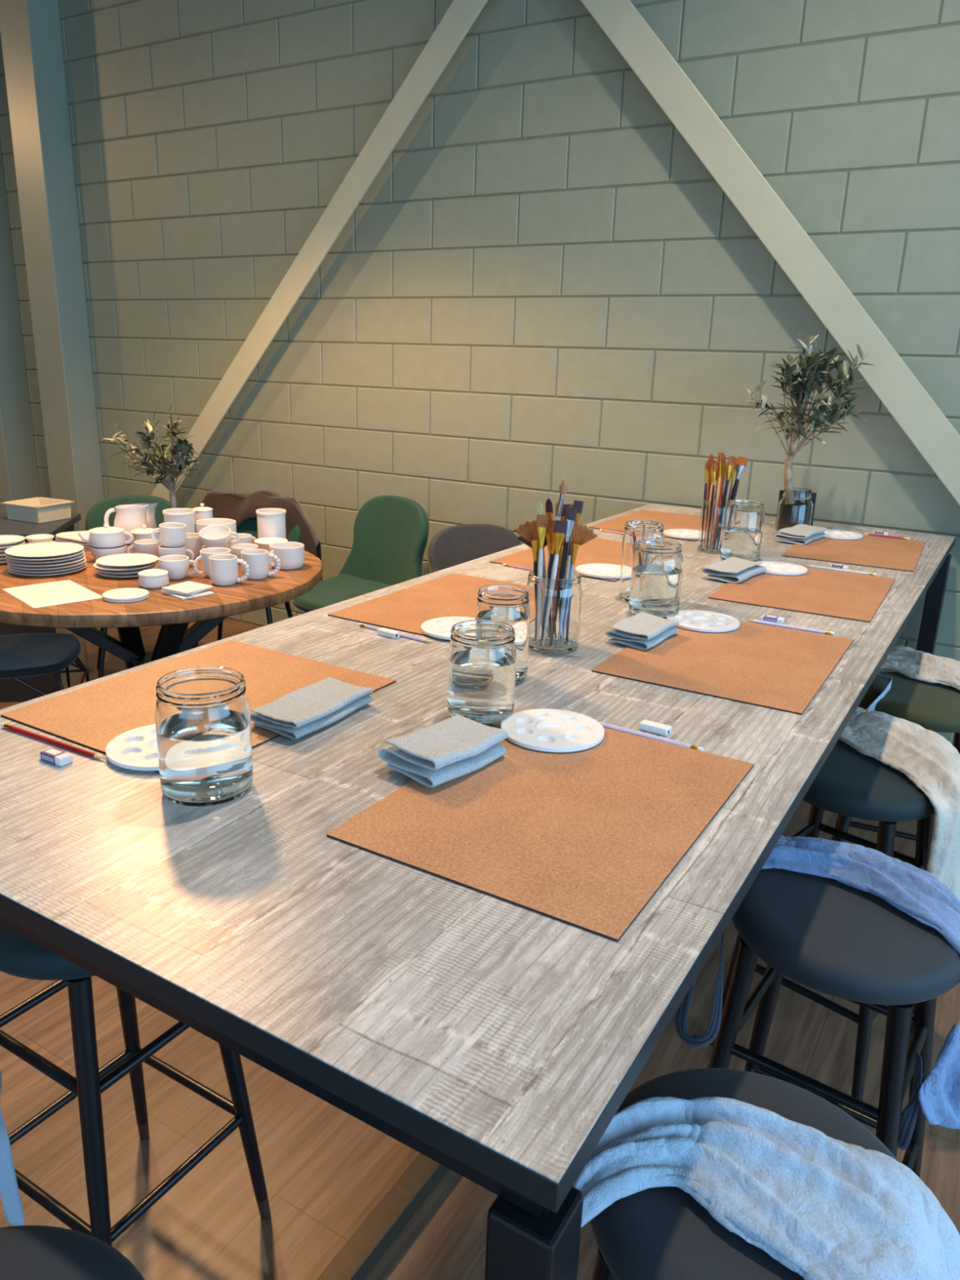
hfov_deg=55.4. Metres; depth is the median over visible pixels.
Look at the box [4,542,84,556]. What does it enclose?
plate
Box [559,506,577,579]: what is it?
brush
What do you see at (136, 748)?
palette
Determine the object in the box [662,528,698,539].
palette
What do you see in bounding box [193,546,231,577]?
mug
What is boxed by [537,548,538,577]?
brush
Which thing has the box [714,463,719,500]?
brush
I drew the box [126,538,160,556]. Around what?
cup
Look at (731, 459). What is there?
brush
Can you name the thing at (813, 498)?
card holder
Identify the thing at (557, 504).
brush
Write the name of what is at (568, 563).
brush
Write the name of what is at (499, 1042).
table
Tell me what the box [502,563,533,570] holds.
pencil
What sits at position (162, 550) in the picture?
mug
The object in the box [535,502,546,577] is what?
brush
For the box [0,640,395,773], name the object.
sheet
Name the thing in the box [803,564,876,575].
pencil
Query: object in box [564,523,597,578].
brush
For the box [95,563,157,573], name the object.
plate
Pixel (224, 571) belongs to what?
mug
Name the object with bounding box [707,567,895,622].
sheet
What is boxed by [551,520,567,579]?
brush
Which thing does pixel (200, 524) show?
bowl
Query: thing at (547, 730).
palette
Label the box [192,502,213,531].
lidded jar
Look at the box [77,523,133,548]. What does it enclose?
teapot
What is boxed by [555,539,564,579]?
brush
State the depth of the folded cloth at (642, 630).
1.84 m
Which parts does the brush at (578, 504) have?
handle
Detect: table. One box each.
[0,503,955,1279]
[0,539,322,669]
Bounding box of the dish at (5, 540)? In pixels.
[0,534,25,546]
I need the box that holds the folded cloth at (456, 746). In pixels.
[377,715,508,787]
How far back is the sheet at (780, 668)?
1.73 m
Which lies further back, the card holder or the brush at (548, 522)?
the card holder
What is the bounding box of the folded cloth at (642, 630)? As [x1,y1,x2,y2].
[604,612,679,649]
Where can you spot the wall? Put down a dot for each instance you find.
(542, 282)
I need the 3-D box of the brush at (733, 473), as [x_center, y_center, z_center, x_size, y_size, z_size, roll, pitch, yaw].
[0.752,-0.406,2.754,0.024,0.263,0.008,8,18,20]
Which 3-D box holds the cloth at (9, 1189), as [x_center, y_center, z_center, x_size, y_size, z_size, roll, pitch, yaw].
[-0.712,0.641,1.316,0.092,0.486,0.035,12,20,29]
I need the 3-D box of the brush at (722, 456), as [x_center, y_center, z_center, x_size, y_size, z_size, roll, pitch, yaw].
[0.709,-0.410,2.727,0.012,0.284,0.016,11,19,27]
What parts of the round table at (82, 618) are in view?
leg, leg, leg, leg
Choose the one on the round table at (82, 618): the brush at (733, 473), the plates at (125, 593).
the plates at (125, 593)
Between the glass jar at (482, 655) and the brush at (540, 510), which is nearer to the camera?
the glass jar at (482, 655)
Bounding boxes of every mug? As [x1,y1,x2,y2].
[151,522,186,546]
[158,544,194,560]
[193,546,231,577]
[208,554,249,586]
[240,548,280,579]
[268,542,304,569]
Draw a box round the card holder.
[775,489,817,525]
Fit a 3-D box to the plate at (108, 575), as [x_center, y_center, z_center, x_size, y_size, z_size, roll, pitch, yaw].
[-1.179,-0.229,3.063,0.196,0.010,0.196,6,18,13]
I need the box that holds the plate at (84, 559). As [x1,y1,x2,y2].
[7,558,86,569]
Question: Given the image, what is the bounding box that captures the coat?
[200,488,322,580]
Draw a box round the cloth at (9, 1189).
[0,1070,24,1226]
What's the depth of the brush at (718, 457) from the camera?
2.73 m
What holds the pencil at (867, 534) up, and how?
on the table at (499, 1042)
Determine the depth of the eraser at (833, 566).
2.58 m
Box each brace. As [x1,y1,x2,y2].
[151,0,488,501]
[580,0,959,505]
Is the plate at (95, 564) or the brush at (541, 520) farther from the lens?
the plate at (95, 564)
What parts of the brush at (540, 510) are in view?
handle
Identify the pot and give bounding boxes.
[129,524,159,553]
[162,507,195,533]
[255,507,286,538]
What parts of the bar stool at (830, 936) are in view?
leg, leg, apron, seat, leg, leg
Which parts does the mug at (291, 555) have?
handle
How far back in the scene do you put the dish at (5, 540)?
3.20 m
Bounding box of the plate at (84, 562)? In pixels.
[7,561,86,573]
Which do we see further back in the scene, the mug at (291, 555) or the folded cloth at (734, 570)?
the mug at (291, 555)
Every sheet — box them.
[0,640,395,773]
[1,579,102,608]
[326,708,754,942]
[327,573,526,641]
[489,537,681,582]
[588,509,700,541]
[591,620,853,715]
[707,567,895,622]
[782,534,924,572]
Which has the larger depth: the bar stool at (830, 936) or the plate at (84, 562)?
the plate at (84, 562)
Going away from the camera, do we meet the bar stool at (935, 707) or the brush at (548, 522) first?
the brush at (548, 522)
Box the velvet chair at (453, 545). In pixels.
[426,524,521,573]
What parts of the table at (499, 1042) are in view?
apron frame, rail, leg, leg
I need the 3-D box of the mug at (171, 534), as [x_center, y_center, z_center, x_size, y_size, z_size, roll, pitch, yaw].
[-1.063,-0.360,3.145,0.091,0.075,0.102,13,20,31]
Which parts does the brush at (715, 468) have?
handle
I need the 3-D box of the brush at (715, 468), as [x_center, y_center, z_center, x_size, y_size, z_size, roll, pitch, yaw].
[0.691,-0.399,2.727,0.008,0.261,0.016,17,23,41]
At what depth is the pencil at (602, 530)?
3.04 m
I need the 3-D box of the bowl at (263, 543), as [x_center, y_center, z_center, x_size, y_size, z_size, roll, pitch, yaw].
[-0.778,-0.345,3.405,0.124,0.054,0.124,12,20,29]
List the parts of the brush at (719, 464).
handle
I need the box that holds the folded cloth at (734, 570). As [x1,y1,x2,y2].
[701,556,766,583]
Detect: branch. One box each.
[102,402,199,508]
[740,334,873,490]
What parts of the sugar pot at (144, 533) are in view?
lid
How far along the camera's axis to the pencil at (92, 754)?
1.30 m
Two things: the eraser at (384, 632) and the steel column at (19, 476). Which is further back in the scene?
the steel column at (19, 476)
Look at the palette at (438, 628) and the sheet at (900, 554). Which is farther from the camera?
the sheet at (900, 554)
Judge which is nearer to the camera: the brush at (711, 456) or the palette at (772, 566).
the palette at (772, 566)
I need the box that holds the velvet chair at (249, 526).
[192,517,301,648]
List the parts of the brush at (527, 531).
handle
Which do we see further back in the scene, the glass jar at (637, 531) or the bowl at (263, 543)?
the bowl at (263, 543)
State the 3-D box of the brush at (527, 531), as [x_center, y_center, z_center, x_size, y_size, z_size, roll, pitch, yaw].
[0.103,-0.118,1.797,0.079,0.239,0.010,3,17,4]
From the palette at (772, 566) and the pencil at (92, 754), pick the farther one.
the palette at (772, 566)
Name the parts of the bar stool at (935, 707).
leg, leg, seat, apron, leg, leg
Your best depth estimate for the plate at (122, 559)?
3.07 m
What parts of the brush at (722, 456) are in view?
handle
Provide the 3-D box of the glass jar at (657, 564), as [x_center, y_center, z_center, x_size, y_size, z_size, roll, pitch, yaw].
[0.394,-0.136,2.041,0.112,0.165,0.112,12,20,29]
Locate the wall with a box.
[0,0,959,746]
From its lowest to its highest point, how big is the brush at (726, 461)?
0.260 m
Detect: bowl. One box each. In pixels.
[25,533,54,543]
[89,544,126,559]
[195,518,236,545]
[202,544,231,548]
[253,537,288,552]
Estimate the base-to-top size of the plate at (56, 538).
0.006 m
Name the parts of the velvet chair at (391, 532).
seat, backrest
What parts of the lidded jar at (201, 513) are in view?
lid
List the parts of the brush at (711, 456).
handle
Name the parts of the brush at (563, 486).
handle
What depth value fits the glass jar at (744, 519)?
2.61 m
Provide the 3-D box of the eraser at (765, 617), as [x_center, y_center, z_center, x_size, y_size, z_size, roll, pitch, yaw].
[0.652,-0.046,2.034,0.046,0.013,0.020,11,19,28]
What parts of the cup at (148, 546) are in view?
handle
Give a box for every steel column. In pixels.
[0,0,104,531]
[0,140,40,513]
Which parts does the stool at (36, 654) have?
seat, leg, leg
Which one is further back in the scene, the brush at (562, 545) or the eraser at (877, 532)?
the eraser at (877, 532)
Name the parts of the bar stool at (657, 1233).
leg, apron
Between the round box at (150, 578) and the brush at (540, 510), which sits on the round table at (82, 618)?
the round box at (150, 578)
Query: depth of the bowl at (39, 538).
3.43 m
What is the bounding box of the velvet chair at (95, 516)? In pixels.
[84,494,192,678]
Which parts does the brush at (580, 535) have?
handle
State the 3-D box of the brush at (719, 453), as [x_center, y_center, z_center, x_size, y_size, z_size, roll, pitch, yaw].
[0.718,-0.426,2.780,0.018,0.284,0.008,5,17,9]
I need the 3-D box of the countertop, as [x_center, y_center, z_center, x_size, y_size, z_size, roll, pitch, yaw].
[-2.314,-0.484,3.881,1.050,0.030,0.500,-1,17,-9]
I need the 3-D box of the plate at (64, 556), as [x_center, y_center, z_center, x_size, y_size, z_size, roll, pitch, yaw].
[-1.452,-0.288,3.051,0.240,0.010,0.240,16,22,38]
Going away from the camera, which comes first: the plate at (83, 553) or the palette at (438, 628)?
the palette at (438, 628)
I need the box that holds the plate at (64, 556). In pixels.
[4,549,84,559]
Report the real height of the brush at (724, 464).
0.283 m
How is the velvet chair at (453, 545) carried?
on the floor
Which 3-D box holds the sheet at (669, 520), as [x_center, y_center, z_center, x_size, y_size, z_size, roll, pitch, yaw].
[0.660,-0.410,3.232,0.375,0.003,0.495,12,20,29]
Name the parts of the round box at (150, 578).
lid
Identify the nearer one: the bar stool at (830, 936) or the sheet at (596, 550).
the bar stool at (830, 936)
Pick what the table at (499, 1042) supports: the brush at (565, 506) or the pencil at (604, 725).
the pencil at (604, 725)
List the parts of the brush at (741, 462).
handle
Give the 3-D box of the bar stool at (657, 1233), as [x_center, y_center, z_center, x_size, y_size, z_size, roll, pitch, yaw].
[0.283,0.858,0.976,0.394,0.749,0.364,12,20,29]
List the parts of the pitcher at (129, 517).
handle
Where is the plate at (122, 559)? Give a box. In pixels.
[95,553,158,566]
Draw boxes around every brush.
[514,520,537,576]
[517,536,546,560]
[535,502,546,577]
[536,514,547,577]
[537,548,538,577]
[545,479,568,578]
[545,498,552,520]
[546,520,550,555]
[547,520,555,578]
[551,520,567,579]
[555,501,561,520]
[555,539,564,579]
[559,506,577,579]
[560,504,570,542]
[563,500,583,579]
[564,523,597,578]
[564,542,572,579]
[703,460,710,498]
[706,453,713,499]
[708,460,716,499]
[709,462,715,499]
[711,462,717,500]
[713,457,719,500]
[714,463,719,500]
[715,454,724,500]
[717,452,724,462]
[718,455,725,501]
[720,466,725,501]
[721,471,731,501]
[723,456,733,501]
[725,455,735,501]
[725,461,728,476]
[728,461,736,500]
[729,456,747,500]
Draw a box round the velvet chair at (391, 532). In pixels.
[292,495,429,613]
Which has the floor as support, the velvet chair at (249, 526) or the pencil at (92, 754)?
the velvet chair at (249, 526)
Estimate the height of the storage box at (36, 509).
0.074 m
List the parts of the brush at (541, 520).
handle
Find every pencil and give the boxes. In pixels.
[0,723,105,759]
[358,622,431,642]
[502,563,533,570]
[598,721,703,751]
[600,528,623,534]
[746,619,834,635]
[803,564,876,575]
[863,533,909,539]
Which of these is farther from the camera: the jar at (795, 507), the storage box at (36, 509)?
the storage box at (36, 509)
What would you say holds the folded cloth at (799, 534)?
on the sheet at (900, 554)
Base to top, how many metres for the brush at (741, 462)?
0.281 m
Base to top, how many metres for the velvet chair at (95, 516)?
0.818 m
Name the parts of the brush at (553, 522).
handle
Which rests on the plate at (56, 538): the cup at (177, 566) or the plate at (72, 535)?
the plate at (72, 535)
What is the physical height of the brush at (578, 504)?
0.284 m
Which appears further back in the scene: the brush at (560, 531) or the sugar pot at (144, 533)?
the sugar pot at (144, 533)
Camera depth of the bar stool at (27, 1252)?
0.81 m
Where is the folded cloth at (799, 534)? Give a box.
[774,524,826,544]
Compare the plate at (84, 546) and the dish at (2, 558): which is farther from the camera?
the plate at (84, 546)
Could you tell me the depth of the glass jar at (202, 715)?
1.12 m
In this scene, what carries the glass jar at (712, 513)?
on the table at (499, 1042)
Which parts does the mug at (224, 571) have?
beaded handle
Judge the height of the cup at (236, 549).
0.059 m
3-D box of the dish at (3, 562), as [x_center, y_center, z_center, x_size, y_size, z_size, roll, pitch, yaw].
[-1.662,-0.282,3.183,0.154,0.014,0.154,0,17,-4]
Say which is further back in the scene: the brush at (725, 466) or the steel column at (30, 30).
the steel column at (30, 30)
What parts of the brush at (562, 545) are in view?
handle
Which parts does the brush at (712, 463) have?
handle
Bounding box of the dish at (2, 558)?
[0,556,7,560]
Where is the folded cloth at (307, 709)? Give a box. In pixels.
[250,676,373,739]
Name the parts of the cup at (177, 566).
handle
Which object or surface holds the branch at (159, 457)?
in the jar
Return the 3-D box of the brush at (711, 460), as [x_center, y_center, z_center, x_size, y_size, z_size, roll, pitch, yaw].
[0.698,-0.413,2.773,0.018,0.262,0.008,0,17,-4]
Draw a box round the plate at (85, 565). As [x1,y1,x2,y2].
[8,564,86,576]
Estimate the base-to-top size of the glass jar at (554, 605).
0.147 m
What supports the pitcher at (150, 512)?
on the round table at (82, 618)
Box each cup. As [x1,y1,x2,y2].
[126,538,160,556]
[158,555,198,580]
[184,533,204,559]
[199,524,239,547]
[229,533,256,546]
[229,543,258,559]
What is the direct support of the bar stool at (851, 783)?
on the floor
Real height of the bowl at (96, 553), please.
0.054 m
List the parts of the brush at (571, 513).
handle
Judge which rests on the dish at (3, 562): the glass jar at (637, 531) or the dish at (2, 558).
the dish at (2, 558)
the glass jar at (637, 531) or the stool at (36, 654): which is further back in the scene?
the stool at (36, 654)
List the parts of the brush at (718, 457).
handle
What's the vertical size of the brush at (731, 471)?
0.259 m
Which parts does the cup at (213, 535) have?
handle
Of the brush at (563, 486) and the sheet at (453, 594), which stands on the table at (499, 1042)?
the sheet at (453, 594)
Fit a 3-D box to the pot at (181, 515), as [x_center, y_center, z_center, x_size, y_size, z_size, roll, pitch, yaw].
[-1.129,-0.415,3.441,0.118,0.146,0.118,12,20,29]
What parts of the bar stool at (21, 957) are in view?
seat, leg, leg, leg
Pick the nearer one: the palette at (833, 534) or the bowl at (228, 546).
the palette at (833, 534)
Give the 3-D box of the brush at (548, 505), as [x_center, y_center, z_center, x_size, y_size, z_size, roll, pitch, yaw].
[0.140,-0.139,1.801,0.036,0.279,0.009,6,18,14]
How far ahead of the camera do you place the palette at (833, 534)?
3.07 m
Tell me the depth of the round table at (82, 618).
2.89 m
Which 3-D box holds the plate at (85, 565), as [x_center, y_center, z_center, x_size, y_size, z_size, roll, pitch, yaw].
[-1.452,-0.240,3.071,0.240,0.010,0.240,16,22,38]
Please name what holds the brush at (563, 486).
in the glass jar at (554, 605)
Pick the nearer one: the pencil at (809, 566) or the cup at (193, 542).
the pencil at (809, 566)
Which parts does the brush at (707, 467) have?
handle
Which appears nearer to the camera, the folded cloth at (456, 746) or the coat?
the folded cloth at (456, 746)
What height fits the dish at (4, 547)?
0.014 m
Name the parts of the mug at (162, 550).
handle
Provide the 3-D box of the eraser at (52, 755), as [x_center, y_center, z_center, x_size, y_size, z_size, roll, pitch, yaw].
[-0.580,0.159,1.248,0.046,0.013,0.020,11,19,28]
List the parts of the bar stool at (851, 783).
leg, leg, seat, leg, apron, leg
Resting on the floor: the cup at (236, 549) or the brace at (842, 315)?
the brace at (842, 315)
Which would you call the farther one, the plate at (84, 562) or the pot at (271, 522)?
the pot at (271, 522)
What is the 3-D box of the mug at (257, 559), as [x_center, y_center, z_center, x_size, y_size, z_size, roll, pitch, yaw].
[-0.737,-0.251,3.045,0.108,0.089,0.104,12,20,29]
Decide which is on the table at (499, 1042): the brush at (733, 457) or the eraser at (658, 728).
the eraser at (658, 728)
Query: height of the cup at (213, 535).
0.080 m
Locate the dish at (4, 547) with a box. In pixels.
[0,540,25,550]
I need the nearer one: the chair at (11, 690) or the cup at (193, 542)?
the cup at (193, 542)
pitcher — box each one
[103,504,149,544]
[133,502,158,528]
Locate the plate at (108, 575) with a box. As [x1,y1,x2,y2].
[97,567,159,577]
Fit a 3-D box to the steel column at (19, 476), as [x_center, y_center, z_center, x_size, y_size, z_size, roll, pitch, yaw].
[-2.991,-2.545,5.405,0.350,4.450,0.205,12,20,29]
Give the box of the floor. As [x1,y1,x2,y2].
[0,617,959,1279]
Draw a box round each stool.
[0,632,89,695]
[0,923,271,1246]
[0,1225,144,1279]
[572,1067,959,1279]
[674,835,959,1177]
[711,706,959,1121]
[831,645,959,842]
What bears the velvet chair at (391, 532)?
on the floor
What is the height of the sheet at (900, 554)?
0.003 m
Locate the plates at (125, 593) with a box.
[102,581,213,603]
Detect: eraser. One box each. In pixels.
[39,746,72,766]
[377,627,399,638]
[639,719,671,736]
[761,614,784,623]
[830,564,848,569]
[873,530,888,535]
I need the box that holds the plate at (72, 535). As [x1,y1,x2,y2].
[55,530,88,542]
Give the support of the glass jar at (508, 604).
on the table at (499, 1042)
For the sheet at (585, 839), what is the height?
0.003 m
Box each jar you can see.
[154,666,253,806]
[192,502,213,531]
[447,619,516,726]
[475,584,530,683]
[525,568,582,653]
[618,520,663,602]
[628,538,683,618]
[697,497,728,553]
[720,499,764,561]
[775,487,813,530]
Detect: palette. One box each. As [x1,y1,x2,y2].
[105,724,159,770]
[421,616,475,639]
[501,708,604,752]
[575,563,620,578]
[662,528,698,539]
[666,609,739,631]
[758,560,807,575]
[823,528,862,539]
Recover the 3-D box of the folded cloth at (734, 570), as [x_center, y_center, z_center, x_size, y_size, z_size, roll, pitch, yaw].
[0.684,-0.190,2.461,0.114,0.032,0.196,14,21,36]
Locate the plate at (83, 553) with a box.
[5,551,84,563]
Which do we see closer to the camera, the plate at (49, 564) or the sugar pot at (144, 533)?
the plate at (49, 564)
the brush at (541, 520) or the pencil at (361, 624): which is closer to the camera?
the brush at (541, 520)
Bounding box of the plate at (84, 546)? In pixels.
[55,539,90,547]
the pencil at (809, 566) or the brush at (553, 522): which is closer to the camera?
the brush at (553, 522)
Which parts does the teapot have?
spout, lid, handle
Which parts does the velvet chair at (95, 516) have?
leg, leg, backrest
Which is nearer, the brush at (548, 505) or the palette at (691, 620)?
the brush at (548, 505)
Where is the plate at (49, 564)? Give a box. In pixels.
[6,555,85,566]
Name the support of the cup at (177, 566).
on the round table at (82, 618)
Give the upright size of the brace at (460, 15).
2.997 m
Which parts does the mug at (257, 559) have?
beaded handle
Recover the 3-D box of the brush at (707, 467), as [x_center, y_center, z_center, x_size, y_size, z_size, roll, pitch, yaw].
[0.679,-0.410,2.760,0.015,0.264,0.008,-2,17,-5]
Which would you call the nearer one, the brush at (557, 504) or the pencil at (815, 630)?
the brush at (557, 504)
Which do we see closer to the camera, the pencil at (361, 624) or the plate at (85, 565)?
the pencil at (361, 624)
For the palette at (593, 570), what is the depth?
2.44 m
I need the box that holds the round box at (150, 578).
[137,568,168,588]
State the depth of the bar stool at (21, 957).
1.35 m
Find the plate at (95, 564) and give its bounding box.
[93,560,155,570]
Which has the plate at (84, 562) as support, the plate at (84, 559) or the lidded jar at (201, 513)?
the plate at (84, 559)
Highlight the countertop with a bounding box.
[0,513,80,540]
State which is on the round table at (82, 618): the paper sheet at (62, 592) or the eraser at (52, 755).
the paper sheet at (62, 592)
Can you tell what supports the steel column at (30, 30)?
on the floor
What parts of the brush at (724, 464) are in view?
handle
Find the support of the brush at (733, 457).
in the glass jar at (712, 513)
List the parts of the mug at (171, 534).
handle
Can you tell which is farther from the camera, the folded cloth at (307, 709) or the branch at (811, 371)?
the branch at (811, 371)
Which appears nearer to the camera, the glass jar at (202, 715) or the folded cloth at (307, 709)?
the glass jar at (202, 715)
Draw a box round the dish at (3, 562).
[0,560,8,564]
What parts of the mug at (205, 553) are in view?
handle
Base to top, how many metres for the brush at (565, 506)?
0.271 m
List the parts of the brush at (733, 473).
handle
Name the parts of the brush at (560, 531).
handle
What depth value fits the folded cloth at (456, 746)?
1.24 m
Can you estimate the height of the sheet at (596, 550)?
0.003 m
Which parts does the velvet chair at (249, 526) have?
leg, leg, backrest, leg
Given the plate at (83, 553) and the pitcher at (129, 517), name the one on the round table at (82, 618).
the pitcher at (129, 517)
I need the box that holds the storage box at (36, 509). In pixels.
[0,497,74,523]
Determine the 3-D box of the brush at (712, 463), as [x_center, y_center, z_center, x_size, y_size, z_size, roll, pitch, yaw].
[0.693,-0.405,2.752,0.018,0.260,0.008,3,18,8]
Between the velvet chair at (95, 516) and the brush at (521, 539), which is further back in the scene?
the velvet chair at (95, 516)
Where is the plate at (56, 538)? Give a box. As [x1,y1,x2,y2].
[55,537,89,545]
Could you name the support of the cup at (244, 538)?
on the round table at (82, 618)
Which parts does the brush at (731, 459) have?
handle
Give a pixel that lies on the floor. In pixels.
(326, 1170)

